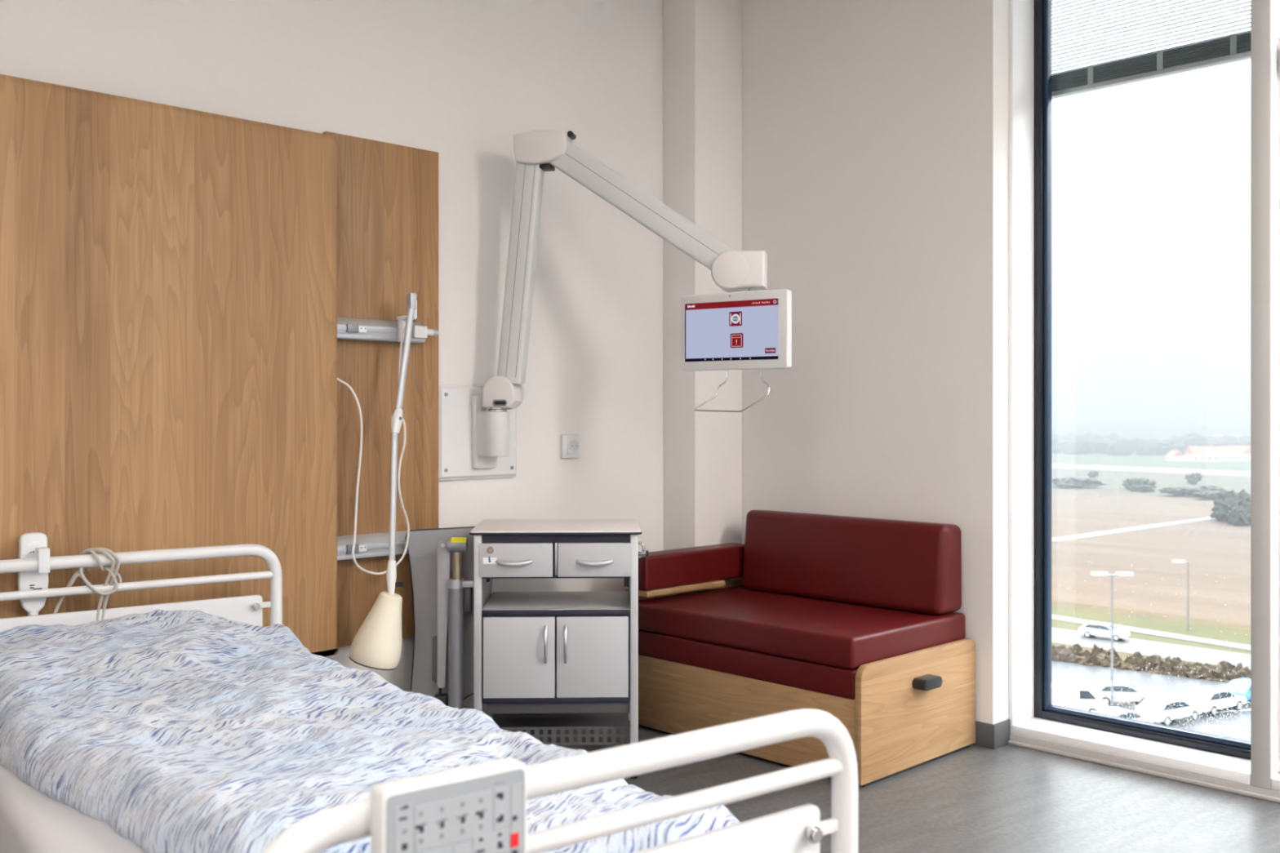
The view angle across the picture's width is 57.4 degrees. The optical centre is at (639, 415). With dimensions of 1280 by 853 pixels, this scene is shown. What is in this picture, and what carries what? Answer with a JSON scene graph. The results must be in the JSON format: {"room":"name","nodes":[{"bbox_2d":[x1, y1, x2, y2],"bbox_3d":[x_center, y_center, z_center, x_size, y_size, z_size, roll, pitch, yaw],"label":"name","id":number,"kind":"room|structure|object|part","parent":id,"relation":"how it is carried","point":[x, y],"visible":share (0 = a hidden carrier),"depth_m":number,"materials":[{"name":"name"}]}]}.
{"room":"hospital room","nodes":[
{"label":"hospital room","id":0,"kind":"room"},
{"bbox_2d":[0,0,663,713],"bbox_3d":[-1.926,-0.310,2.884,6.660,2.920,0.100,0,0,-44],"label":"wall","id":1,"kind":"structure","parent":0,"point":[457,80],"depth_m":4.19,"materials":[{"name":"paint"}]},
{"bbox_2d":[0,74,338,657],"bbox_3d":[-1.986,-0.062,2.664,2.867,1.620,0.072,0,0,-44],"label":"wall panel","id":2,"kind":"object","parent":1,"relation":"attached to","point":[168,273],"visible":0.98,"depth_m":3.25,"materials":[{"name":"brown wood"}]},
{"bbox_2d":[322,131,438,647],"bbox_3d":[-0.847,-0.080,3.848,0.427,1.637,0.021,0,0,-44],"label":"wall panel","id":3,"kind":"object","parent":1,"relation":"attached to","point":[388,193],"visible":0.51,"depth_m":3.83,"materials":[{"name":"brown wood"}]},
{"bbox_2d":[337,530,407,560],"bbox_3d":[-0.997,0.420,3.643,0.750,0.072,0.062,0,0,-44],"label":"rail","id":4,"kind":"object","parent":3,"relation":"attached to","point":[373,544],"visible":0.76,"depth_m":3.75,"materials":[{"name":"metal"}]},
{"bbox_2d":[346,543,359,554],"bbox_3d":[-0.908,0.422,3.695,0.040,0.028,0.012,0,0,-44],"label":"socket","id":5,"kind":"object","parent":4,"relation":"attached to","point":[348,546],"depth_m":3.69,"materials":[{"name":"grey plastic"}]},
{"bbox_2d":[337,316,438,343],"bbox_3d":[-0.977,-0.277,3.660,0.803,0.070,0.066,0,0,-44],"label":"rail","id":6,"kind":"object","parent":3,"relation":"attached to","point":[348,328],"visible":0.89,"depth_m":3.77,"materials":[{"name":"metal"}]},
{"bbox_2d":[346,324,359,333],"bbox_3d":[-0.908,-0.275,3.695,0.040,0.026,0.012,0,0,-44],"label":"socket","id":7,"kind":"object","parent":6,"relation":"attached to","point":[350,328],"depth_m":3.69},
{"bbox_2d":[337,293,417,670],"bbox_3d":[-0.805,0.192,3.668,0.304,1.174,0.245,0,0,-44],"label":"reading lamp","id":8,"kind":"object","parent":6,"relation":"attached to","point":[377,643],"visible":0.98,"depth_m":3.60,"materials":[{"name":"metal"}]},
{"bbox_3d":[-0.814,0.659,3.598,0.156,0.232,0.156,0,0,-44],"label":"lamp shade","id":9,"kind":"part","parent":8,"relation":"part of","materials":[{"name":"beige plastic"}]},
{"bbox_3d":[-0.769,0.268,3.646,0.019,0.458,0.086,0,0,-4],"label":"arm","id":10,"kind":"part","parent":8,"relation":"part of","materials":[{"name":"metal"}]},
{"bbox_3d":[-0.742,0.522,3.608,0.023,0.016,0.016,0,0,-1],"label":"knob","id":11,"kind":"part","parent":8,"relation":"part of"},
{"bbox_3d":[-0.751,-0.177,3.735,0.018,0.360,0.104,0,0,21],"label":"arm","id":12,"kind":"part","parent":8,"relation":"part of","materials":[{"name":"metal"}]},
{"bbox_2d":[438,385,515,479],"bbox_3d":[-0.570,0.059,4.114,0.340,0.326,0.024,0,0,-44],"label":"plate","id":13,"kind":"object","parent":1,"relation":"attached to","point":[455,402],"visible":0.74,"depth_m":4.05,"materials":[{"name":"white metal"}]},
{"bbox_2d":[560,434,579,457],"bbox_3d":[-0.260,0.116,4.417,0.085,0.088,0.022,0,0,-44],"label":"wall socket","id":14,"kind":"object","parent":1,"relation":"attached to","point":[570,443],"visible":1,"depth_m":4.40,"materials":[{"name":"white plastic"}]},
{"bbox_2d":[471,129,791,468],"bbox_3d":[-0.045,-0.394,3.936,1.122,1.158,0.188,0,0,14],"label":"screen arm","id":15,"kind":"object","parent":1,"relation":"attached to","point":[751,329],"visible":1,"depth_m":3.93,"materials":[{"name":"plastic"}]},
{"bbox_3d":[-0.411,-0.498,4.044,0.162,0.781,0.066,0,0,12],"label":"arm","id":16,"kind":"part","parent":15,"relation":"part of","materials":[{"name":"plastic"}]},
{"bbox_3d":[0.003,-0.707,3.956,0.655,0.491,0.068,0,0,12],"label":"arm","id":17,"kind":"part","parent":15,"relation":"part of","materials":[{"name":"plastic"}]},
{"bbox_3d":[0.294,-0.082,3.810,0.260,0.144,0.070,0,0,33],"label":"wire handle","id":18,"kind":"part","parent":15,"relation":"part of","materials":[{"name":"silver metal"}]},
{"bbox_3d":[0.311,-0.316,3.815,0.021,0.021,0.001,0,0,33],"label":"plate","id":19,"kind":"part","parent":15,"relation":"part of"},
{"bbox_2d":[663,0,742,580],"bbox_3d":[0.259,-0.310,4.813,0.286,2.920,0.180,0,0,-44],"label":"column","id":20,"kind":"structure","parent":1,"relation":"attached to","point":[703,38],"depth_m":4.73,"materials":[{"name":"paint"}]},
{"bbox_2d":[742,0,1008,724],"bbox_3d":[2.625,-0.310,2.804,0.306,2.920,6.360,0,0,-44],"label":"wall","id":21,"kind":"structure","parent":0,"point":[875,133],"depth_m":4.34,"materials":[{"name":"paint"}]},
{"bbox_2d":[972,719,1010,749],"bbox_3d":[0.859,1.107,4.472,0.112,0.085,1.146,0,0,-44],"label":"baseboard","id":22,"kind":"structure","parent":21,"relation":"attached to","point":[994,736],"depth_m":4.05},
{"bbox_2d":[1008,0,1250,785],"bbox_3d":[1.645,-0.266,3.891,0.212,2.768,0.799,0,0,-44],"label":"window","id":23,"kind":"structure","parent":21,"relation":"in","point":[1032,713],"depth_m":4.14,"materials":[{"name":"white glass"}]},
{"bbox_3d":[1.632,1.101,3.869,0.164,0.034,0.778,0,0,-44],"label":"sill","id":24,"kind":"part","parent":23,"relation":"part of","materials":[{"name":"white paint"}]},
{"bbox_2d":[1051,0,1250,99],"bbox_3d":[1.750,-1.406,3.978,0.040,0.508,0.810,0,0,-44],"label":"blind","id":25,"kind":"object","parent":23,"relation":"attached to","point":[1233,47],"visible":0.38,"depth_m":4.00,"materials":[{"name":"metal"}]},
{"bbox_3d":[1.751,-1.161,3.979,0.038,0.017,0.810,0,0,-44],"label":"rail","id":26,"kind":"part","parent":25,"relation":"part of","materials":[{"name":"metal"}]},
{"bbox_2d":[1008,733,1279,803],"bbox_3d":[2.863,1.134,2.604,0.185,0.032,4.342,0,0,-44],"label":"trim","id":27,"kind":"structure","parent":21,"relation":"attached to","point":[1271,795],"depth_m":3.74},
{"bbox_2d":[1250,0,1271,789],"bbox_3d":[1.941,-0.266,3.587,0.216,2.768,0.055,0,0,-44],"label":"window frame","id":28,"kind":"structure","parent":21,"relation":"attached to","point":[1260,10],"depth_m":3.51,"materials":[{"name":"white metal"}]},
{"bbox_2d":[1271,0,1279,791],"bbox_3d":[2.227,-0.266,3.292,0.210,2.768,0.799,0,0,-44],"label":"window","id":29,"kind":"structure","parent":21,"relation":"in","point":[1275,4],"depth_m":3.52,"materials":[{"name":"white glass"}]},
{"bbox_3d":[2.215,1.101,3.271,0.164,0.034,0.778,0,0,-44],"label":"sill","id":30,"kind":"part","parent":29,"relation":"part of","materials":[{"name":"white paint"}]},
{"bbox_3d":[2.233,-0.035,3.290,0.090,2.230,0.784,0,0,-44],"label":"sash","id":31,"kind":"part","parent":29,"relation":"part of","materials":[{"name":"grey metal"}]},
{"bbox_2d":[556,725,1279,852],"bbox_3d":[0.326,1.200,0.568,6.660,0.100,6.560,0,0,-44],"label":"floor","id":32,"kind":"structure","parent":0,"point":[1007,798],"depth_m":3.46,"materials":[{"name":"grey laminate"}]},
{"bbox_2d":[0,543,857,852],"bbox_3d":[-0.705,0.741,2.122,0.939,0.818,2.324,0,0,-37],"label":"hospital bed","id":33,"kind":"object","parent":32,"relation":"on","point":[479,807],"visible":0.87,"depth_m":1.33,"materials":[{"name":"white metal"}]},
{"bbox_2d":[17,532,121,621],"bbox_3d":[-1.456,0.474,2.998,0.240,0.354,0.080,0,0,-37],"label":"bed hand control","id":34,"kind":"object","parent":33,"relation":"hanging from","point":[32,544],"visible":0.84,"depth_m":2.96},
{"bbox_3d":[-0.726,0.714,2.148,0.772,0.142,2.185,0,0,-37],"label":"mattress","id":35,"kind":"part","parent":33,"relation":"part of","materials":[{"name":"grey"}]},
{"bbox_3d":[-1.391,0.604,3.036,0.939,0.492,0.032,0,0,-37],"label":"headboard rail","id":36,"kind":"part","parent":33,"relation":"part of","materials":[{"name":"white metal"}]},
{"bbox_2d":[0,608,740,852],"bbox_3d":[-0.720,0.605,2.211,0.829,0.213,2.052,0,0,-37],"label":"duvet","id":37,"kind":"object","parent":33,"relation":"on","point":[194,731],"visible":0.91,"depth_m":2.05,"materials":[{"name":"fabric"}]},
{"bbox_3d":[-0.175,0.380,1.087,0.150,0.096,0.028,0,0,-37],"label":"control panel","id":38,"kind":"part","parent":33,"relation":"part of","materials":[{"name":"white plastic"}]},
{"bbox_3d":[-0.167,0.380,1.076,0.142,0.088,0.003,0,0,-37],"label":"panel","id":39,"kind":"part","parent":33,"relation":"part of","materials":[{"name":"white plastic"}]},
{"bbox_3d":[-0.040,0.602,1.234,0.770,0.496,0.032,0,0,-37],"label":"footboard rail","id":40,"kind":"part","parent":33,"relation":"part of","materials":[{"name":"white metal"}]},
{"bbox_2d":[404,519,648,778],"bbox_3d":[-0.372,0.756,3.873,0.789,0.788,0.464,0,0,-2],"label":"bedside cabinet","id":41,"kind":"object","parent":32,"relation":"on","point":[553,668],"visible":0.91,"depth_m":3.69,"materials":[{"name":"laminate"}]},
{"bbox_3d":[-0.553,0.589,3.752,0.026,0.082,0.022,0,0,-2],"label":"release handle","id":42,"kind":"part","parent":41,"relation":"part of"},
{"bbox_3d":[-0.510,0.717,3.684,0.025,0.686,0.022,0,0,-2],"label":"corner post","id":43,"kind":"part","parent":41,"relation":"part of","materials":[{"name":"metal"}]},
{"bbox_3d":[-0.515,0.637,3.870,0.012,0.526,0.350,0,0,-2],"label":"panel","id":44,"kind":"part","parent":41,"relation":"part of","materials":[{"name":"grey laminate"}]},
{"bbox_3d":[-0.521,0.717,4.056,0.025,0.686,0.022,0,0,-2],"label":"corner post","id":45,"kind":"part","parent":41,"relation":"part of","materials":[{"name":"metal"}]},
{"bbox_3d":[-0.394,0.462,3.657,0.117,0.019,0.034,0,0,-2],"label":"handle","id":46,"kind":"part","parent":41,"relation":"part of","materials":[{"name":"metal"}]},
{"bbox_3d":[-0.394,0.455,3.838,0.232,0.106,0.336,0,0,-2],"label":"drawer","id":47,"kind":"part","parent":41,"relation":"part of","materials":[{"name":"grey laminate"}]},
{"bbox_3d":[-0.380,0.761,3.679,0.225,0.254,0.018,0,0,-2],"label":"door","id":48,"kind":"part","parent":41,"relation":"part of","materials":[{"name":"grey laminate"}]},
{"bbox_3d":[-0.295,0.719,3.661,0.011,0.120,0.030,0,0,-2],"label":"handle","id":49,"kind":"part","parent":41,"relation":"part of","materials":[{"name":"metal"}]},
{"bbox_2d":[481,591,630,610],"bbox_3d":[-0.270,0.621,3.875,0.468,0.018,0.379,0,0,-2],"label":"shelf","id":50,"kind":"object","parent":41,"relation":"attached to","point":[611,600],"depth_m":3.85,"materials":[{"name":"grey laminate"}]},
{"bbox_2d":[493,713,630,745],"bbox_3d":[-0.265,1.023,3.889,0.477,0.058,0.321,0,0,-2],"label":"basket","id":51,"kind":"object","parent":41,"relation":"on","point":[556,729],"depth_m":3.88,"materials":[{"name":"grey metal"}]},
{"bbox_3d":[-0.234,0.719,3.662,0.011,0.120,0.030,0,0,-2],"label":"handle","id":52,"kind":"part","parent":41,"relation":"part of","materials":[{"name":"metal"}]},
{"bbox_3d":[-0.150,0.761,3.686,0.226,0.254,0.018,0,0,-2],"label":"door","id":53,"kind":"part","parent":41,"relation":"part of","materials":[{"name":"grey laminate"}]},
{"bbox_3d":[-0.148,0.455,3.845,0.230,0.106,0.336,0,0,-2],"label":"drawer","id":54,"kind":"part","parent":41,"relation":"part of","materials":[{"name":"grey laminate"}]},
{"bbox_3d":[-0.142,0.462,3.664,0.117,0.019,0.034,0,0,-2],"label":"handle","id":55,"kind":"part","parent":41,"relation":"part of","materials":[{"name":"metal"}]},
{"bbox_3d":[-0.029,0.717,4.069,0.025,0.686,0.022,0,0,-2],"label":"corner post","id":56,"kind":"part","parent":41,"relation":"part of","materials":[{"name":"metal"}]},
{"bbox_3d":[-0.018,0.717,3.697,0.025,0.686,0.022,0,0,-2],"label":"corner post","id":57,"kind":"part","parent":41,"relation":"part of","materials":[{"name":"metal"}]},
{"bbox_2d":[626,510,975,786],"bbox_3d":[0.567,0.763,4.189,0.686,0.774,1.113,0,0,-44],"label":"sofa","id":58,"kind":"object","parent":32,"relation":"on","point":[854,620],"visible":0.88,"depth_m":4.03,"materials":[{"name":"red leather"}]},
{"bbox_2d":[626,542,744,591],"bbox_3d":[0.197,0.582,4.531,0.600,0.127,0.109,0,0,-44],"label":"cushion","id":59,"kind":"object","parent":58,"relation":"on","point":[700,567],"depth_m":4.46,"materials":[{"name":"red leather"}]},
{"bbox_3d":[0.191,0.902,4.578,0.664,0.472,0.022,0,0,-44],"label":"panel","id":60,"kind":"part","parent":58,"relation":"part of","materials":[{"name":"brown wood"}]},
{"bbox_3d":[0.549,0.836,4.201,0.665,0.092,1.003,0,0,-44],"label":"mattress","id":61,"kind":"part","parent":58,"relation":"part of","materials":[{"name":"red leather"}]},
{"bbox_2d":[638,584,964,669],"bbox_3d":[0.548,0.738,4.200,0.674,0.100,1.003,0,0,-44],"label":"seat cushion","id":62,"kind":"object","parent":58,"relation":"on","point":[811,631],"depth_m":3.98,"materials":[{"name":"red leather"}]},
{"bbox_2d":[742,510,961,615],"bbox_3d":[0.764,0.531,4.359,0.158,0.310,0.904,0,0,-44],"label":"cushion","id":63,"kind":"object","parent":58,"relation":"on","point":[910,567],"depth_m":4.25,"materials":[{"name":"red leather"}]},
{"bbox_3d":[0.915,0.956,3.836,0.680,0.364,0.024,0,0,-44],"label":"panel","id":64,"kind":"part","parent":58,"relation":"part of","materials":[{"name":"brown wood"}]},
{"bbox_3d":[0.935,0.870,3.806,0.108,0.037,0.048,0,0,-44],"label":"handle","id":65,"kind":"part","parent":58,"relation":"part of","materials":[{"name":"black plastic"}]},
{"label":"outside","id":66,"kind":"structure","parent":0,"visible":0},
{"bbox_2d":[1051,452,1250,497],"bbox_3d":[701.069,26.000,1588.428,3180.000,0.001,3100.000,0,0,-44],"label":"ground","id":67,"kind":"structure","parent":66,"point":[1113,478],"depth_m":480.24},
{"bbox_2d":[1051,476,1106,488],"bbox_3d":[156.455,24.105,419.504,17.948,3.864,17.452,0,0,-44],"label":"shrub","id":68,"kind":"object","parent":67,"relation":"on","point":[1064,482],"visible":1,"depth_m":416.42,"materials":[{"name":"green plant"}]},
{"bbox_2d":[1087,471,1098,478],"bbox_3d":[187.155,24.280,482.250,5.059,3.483,5.096,0,0,-44],"label":"shrub","id":69,"kind":"object","parent":67,"relation":"on","point":[1093,473],"visible":1,"depth_m":481.06,"materials":[{"name":"green plant"}]},
{"bbox_2d":[1121,477,1156,488],"bbox_3d":[174.979,23.978,410.475,10.203,4.607,12.887,0,0,-44],"label":"shrub","id":70,"kind":"object","parent":67,"relation":"on","point":[1128,482],"visible":0.67,"depth_m":407.27,"materials":[{"name":"green plant"}]},
{"bbox_2d":[1127,484,1155,492],"bbox_3d":[170.800,24.945,399.294,9.021,3.140,9.177,0,0,-44],"label":"shrub","id":71,"kind":"object","parent":67,"relation":"on","point":[1144,488],"visible":1,"depth_m":397.84,"materials":[{"name":"green plant"}]},
{"bbox_2d":[1051,431,1250,455],"bbox_3d":[383.564,21.041,814.219,305.533,18.093,356.400,0,0,-44],"label":"hills","id":72,"kind":"structure","parent":67,"relation":"on","point":[1113,444],"depth_m":780.64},
{"bbox_2d":[1158,486,1206,497],"bbox_3d":[175.528,24.730,375.718,16.496,3.504,14.491,0,0,-44],"label":"shrub","id":73,"kind":"object","parent":67,"relation":"on","point":[1186,491],"visible":0.84,"depth_m":372.73,"materials":[{"name":"green plant"}]},
{"bbox_2d":[1184,471,1202,484],"bbox_3d":[207.926,23.686,439.369,6.327,5.398,5.227,0,0,-44],"label":"shrub","id":74,"kind":"object","parent":67,"relation":"on","point":[1192,478],"visible":1,"depth_m":438.33,"materials":[{"name":"green plant"}]},
{"bbox_2d":[1193,490,1220,499],"bbox_3d":[178.126,24.826,360.873,13.475,3.068,13.680,0,0,-44],"label":"shrub","id":75,"kind":"object","parent":67,"relation":"on","point":[1209,494],"visible":0.56,"depth_m":359.50,"materials":[{"name":"green plant"}]},
{"bbox_2d":[1199,485,1226,492],"bbox_3d":[186.638,24.573,380.532,11.564,3.368,8.828,0,0,-44],"label":"shrub","id":76,"kind":"object","parent":67,"relation":"on","point":[1212,488],"visible":0.65,"depth_m":378.00,"materials":[{"name":"green plant"}]},
{"bbox_2d":[1211,433,1239,437],"bbox_3d":[478.678,20.500,956.489,22.600,11.000,9.800,0,0,-2],"label":"farmhouse","id":77,"kind":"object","parent":67,"relation":"on","point":[1217,436],"visible":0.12,"depth_m":955.76,"materials":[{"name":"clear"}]},
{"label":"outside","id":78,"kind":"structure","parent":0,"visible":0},
{"bbox_2d":[1051,661,1250,741],"bbox_3d":[48.706,25.900,82.236,64.500,0.001,170.000,0,0,-44],"label":"car park","id":79,"kind":"structure","parent":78,"point":[1084,675],"depth_m":112.57,"materials":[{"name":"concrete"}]},
{"bbox_2d":[1051,682,1109,712],"bbox_3d":[37.130,24.634,101.527,6.389,2.472,2.266,0,0,4],"label":"van","id":80,"kind":"object","parent":79,"relation":"on","point":[1084,699],"visible":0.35,"depth_m":100.52,"materials":[{"name":"white metal"}]},
{"bbox_2d":[1091,572,1133,706],"bbox_3d":[41.533,19.910,102.880,3.500,12.180,0.560,0,0,2],"label":"street lamp","id":81,"kind":"object","parent":79,"relation":"on","point":[1092,573],"visible":0.95,"depth_m":102.80,"materials":[{"name":"grey metal"}]},
{"bbox_3d":[41.533,20.000,102.880,0.260,12.000,0.260,0,0,2],"label":"post","id":82,"kind":"part","parent":81,"relation":"part of","materials":[{"name":"grey metal"}]},
{"bbox_2d":[1086,680,1155,705],"bbox_3d":[43.172,24.933,105.050,5.588,1.875,2.287,0,0,4],"label":"car","id":83,"kind":"object","parent":79,"relation":"on","point":[1101,689],"visible":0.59,"depth_m":104.06,"materials":[{"name":"white metal"}]},
{"bbox_2d":[1094,706,1153,723],"bbox_3d":[39.295,24.933,95.688,5.588,1.875,2.288,0,0,-30],"label":"car","id":84,"kind":"object","parent":79,"relation":"on","point":[1105,710],"visible":0.12,"depth_m":95.14,"materials":[{"name":"silver metal"}]},
{"bbox_2d":[1134,695,1202,726],"bbox_3d":[44.787,24.895,99.076,5.940,1.950,2.379,0,0,-30],"label":"car","id":85,"kind":"object","parent":79,"relation":"on","point":[1172,713],"visible":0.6,"depth_m":97.97,"materials":[{"name":"white metal"}]},
{"bbox_2d":[1182,686,1246,715],"bbox_3d":[50.351,24.895,102.534,5.940,1.950,2.379,0,0,-30],"label":"car","id":86,"kind":"object","parent":79,"relation":"on","point":[1234,700],"visible":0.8,"depth_m":101.45,"materials":[{"name":"white metal"}]},
{"bbox_2d":[1201,709,1250,713],"bbox_3d":[50.805,25.870,102.132,7.250,0.001,4.400,0,0,-44],"label":"ground line","id":87,"kind":"structure","parent":79,"relation":"on","point":[1242,709],"depth_m":102.22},
{"bbox_2d":[1223,677,1250,704],"bbox_3d":[55.638,24.933,106.280,5.588,1.875,2.288,0,0,-30],"label":"car","id":88,"kind":"object","parent":79,"relation":"on","point":[1240,686],"visible":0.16,"depth_m":105.03,"materials":[{"name":"white metal"}]},
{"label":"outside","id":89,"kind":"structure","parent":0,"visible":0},
{"bbox_2d":[1051,490,1250,625],"bbox_3d":[105.085,25.980,283.524,254.000,0.001,580.000,0,0,-44],"label":"field","id":90,"kind":"structure","parent":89,"point":[1218,549],"depth_m":214.46,"materials":[{"name":"brown soil"}]},
{"bbox_2d":[1209,488,1250,521],"bbox_3d":[145.867,22.343,286.262,14.668,9.038,12.730,0,0,-44],"label":"shrub","id":91,"kind":"object","parent":90,"relation":"on","point":[1223,502],"visible":0.61,"depth_m":283.87,"materials":[{"name":"green plant"}]},
{"bbox_2d":[1226,506,1250,526],"bbox_3d":[141.690,23.912,276.875,7.498,5.280,5.622,0,0,-44],"label":"shrub","id":92,"kind":"object","parent":90,"relation":"on","point":[1238,517],"visible":0.98,"depth_m":274.70,"materials":[{"name":"green plant"}]},
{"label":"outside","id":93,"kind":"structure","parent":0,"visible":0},
{"bbox_2d":[1051,614,1250,650],"bbox_3d":[78.284,25.880,116.439,24.800,0.001,167.000,0,0,-44],"label":"lane","id":94,"kind":"structure","parent":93,"point":[1192,638],"depth_m":138.06,"materials":[{"name":"grey asphalt"}]},
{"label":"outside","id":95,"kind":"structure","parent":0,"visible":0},
{"bbox_2d":[1051,452,1250,469],"bbox_3d":[338.991,25.970,727.193,300.000,0.001,270.000,0,0,-44],"label":"meadow","id":96,"kind":"structure","parent":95,"point":[1134,459],"depth_m":657.85,"materials":[{"name":"green plant"}]},
{"bbox_2d":[1165,448,1186,461],"bbox_3d":[306.355,22.600,668.954,7.800,6.800,8.600,0,0,-2],"label":"farmhouse","id":97,"kind":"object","parent":96,"relation":"on","point":[1173,455],"visible":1,"depth_m":665.12,"materials":[{"name":"white"}]},
{"bbox_2d":[1184,444,1239,461],"bbox_3d":[326.849,21.300,667.960,27.600,9.400,9.800,0,0,-2],"label":"farmhouse","id":98,"kind":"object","parent":96,"relation":"on","point":[1211,453],"visible":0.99,"depth_m":663.98,"materials":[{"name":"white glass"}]},
{"bbox_2d":[1235,444,1250,461],"bbox_3d":[347.422,21.300,672.623,8.800,9.400,13.600,0,0,-2],"label":"farmhouse","id":99,"kind":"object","parent":96,"relation":"on","point":[1245,451],"visible":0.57,"depth_m":666.58,"materials":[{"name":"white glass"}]},
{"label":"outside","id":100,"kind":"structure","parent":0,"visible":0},
{"bbox_2d":[1051,600,1250,666],"bbox_3d":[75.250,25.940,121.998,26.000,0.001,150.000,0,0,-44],"label":"grass verge","id":101,"kind":"structure","parent":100,"point":[1232,635],"depth_m":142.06,"materials":[{"name":"green plant"}]},
{"bbox_2d":[1051,643,1250,683],"bbox_3d":[51.107,25.665,120.768,11.038,2.550,43.472,0,0,-44],"label":"scrub","id":102,"kind":"object","parent":101,"relation":"on","point":[1099,656],"visible":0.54,"depth_m":118.96,"materials":[{"name":"brown plant"}]},
{"bbox_2d":[1172,560,1189,631],"bbox_3d":[65.010,21.710,140.471,1.880,8.580,0.560,0,0,2],"label":"street lamp","id":103,"kind":"object","parent":101,"relation":"on","point":[1173,561],"visible":1,"depth_m":140.37,"materials":[{"name":"grey metal"}]},
{"bbox_3d":[65.819,21.800,140.445,0.260,8.400,0.260,0,0,2],"label":"post","id":104,"kind":"part","parent":103,"relation":"part of","materials":[{"name":"grey metal"}]},
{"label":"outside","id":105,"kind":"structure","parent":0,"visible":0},
{"bbox_2d":[1051,627,1250,669],"bbox_3d":[69.156,25.910,116.072,11.400,0.001,150.000,0,0,-44],"label":"road","id":106,"kind":"structure","parent":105,"point":[1061,636],"depth_m":129.98,"materials":[{"name":"grey asphalt"}]},
{"bbox_2d":[1078,622,1130,640],"bbox_3d":[53.932,25.030,135.885,5.340,1.680,2.050,0,0,40],"label":"car","id":107,"kind":"object","parent":106,"relation":"on","point":[1100,628],"visible":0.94,"depth_m":135.29,"materials":[{"name":"white metal"}]},
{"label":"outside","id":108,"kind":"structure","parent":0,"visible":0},
{"bbox_2d":[1051,463,1250,476],"bbox_3d":[258.193,25.950,537.031,89.000,0.001,250.000,0,0,-44],"label":"runway","id":109,"kind":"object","parent":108,"point":[1245,473],"visible":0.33,"depth_m":558.58,"materials":[{"name":"grey asphalt"}]},
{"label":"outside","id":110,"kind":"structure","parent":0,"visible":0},
{"bbox_2d":[1051,516,1214,541],"bbox_3d":[118.162,25.950,272.946,100.000,0.001,7.800,0,0,-44],"label":"track","id":111,"kind":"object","parent":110,"point":[1128,529],"visible":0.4,"depth_m":264.50,"materials":[{"name":"grey asphalt"}]},
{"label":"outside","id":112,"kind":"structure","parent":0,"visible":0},
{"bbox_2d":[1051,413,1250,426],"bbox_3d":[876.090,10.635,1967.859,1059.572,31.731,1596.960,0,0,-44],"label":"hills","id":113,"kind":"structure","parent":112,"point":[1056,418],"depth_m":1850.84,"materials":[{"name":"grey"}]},
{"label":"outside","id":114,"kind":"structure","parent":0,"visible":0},
{"bbox_2d":[1051,423,1250,440],"bbox_3d":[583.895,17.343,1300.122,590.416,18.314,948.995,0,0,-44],"label":"hills","id":115,"kind":"structure","parent":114,"point":[1129,432],"depth_m":1237.15,"materials":[{"name":"grey"}]}
]}

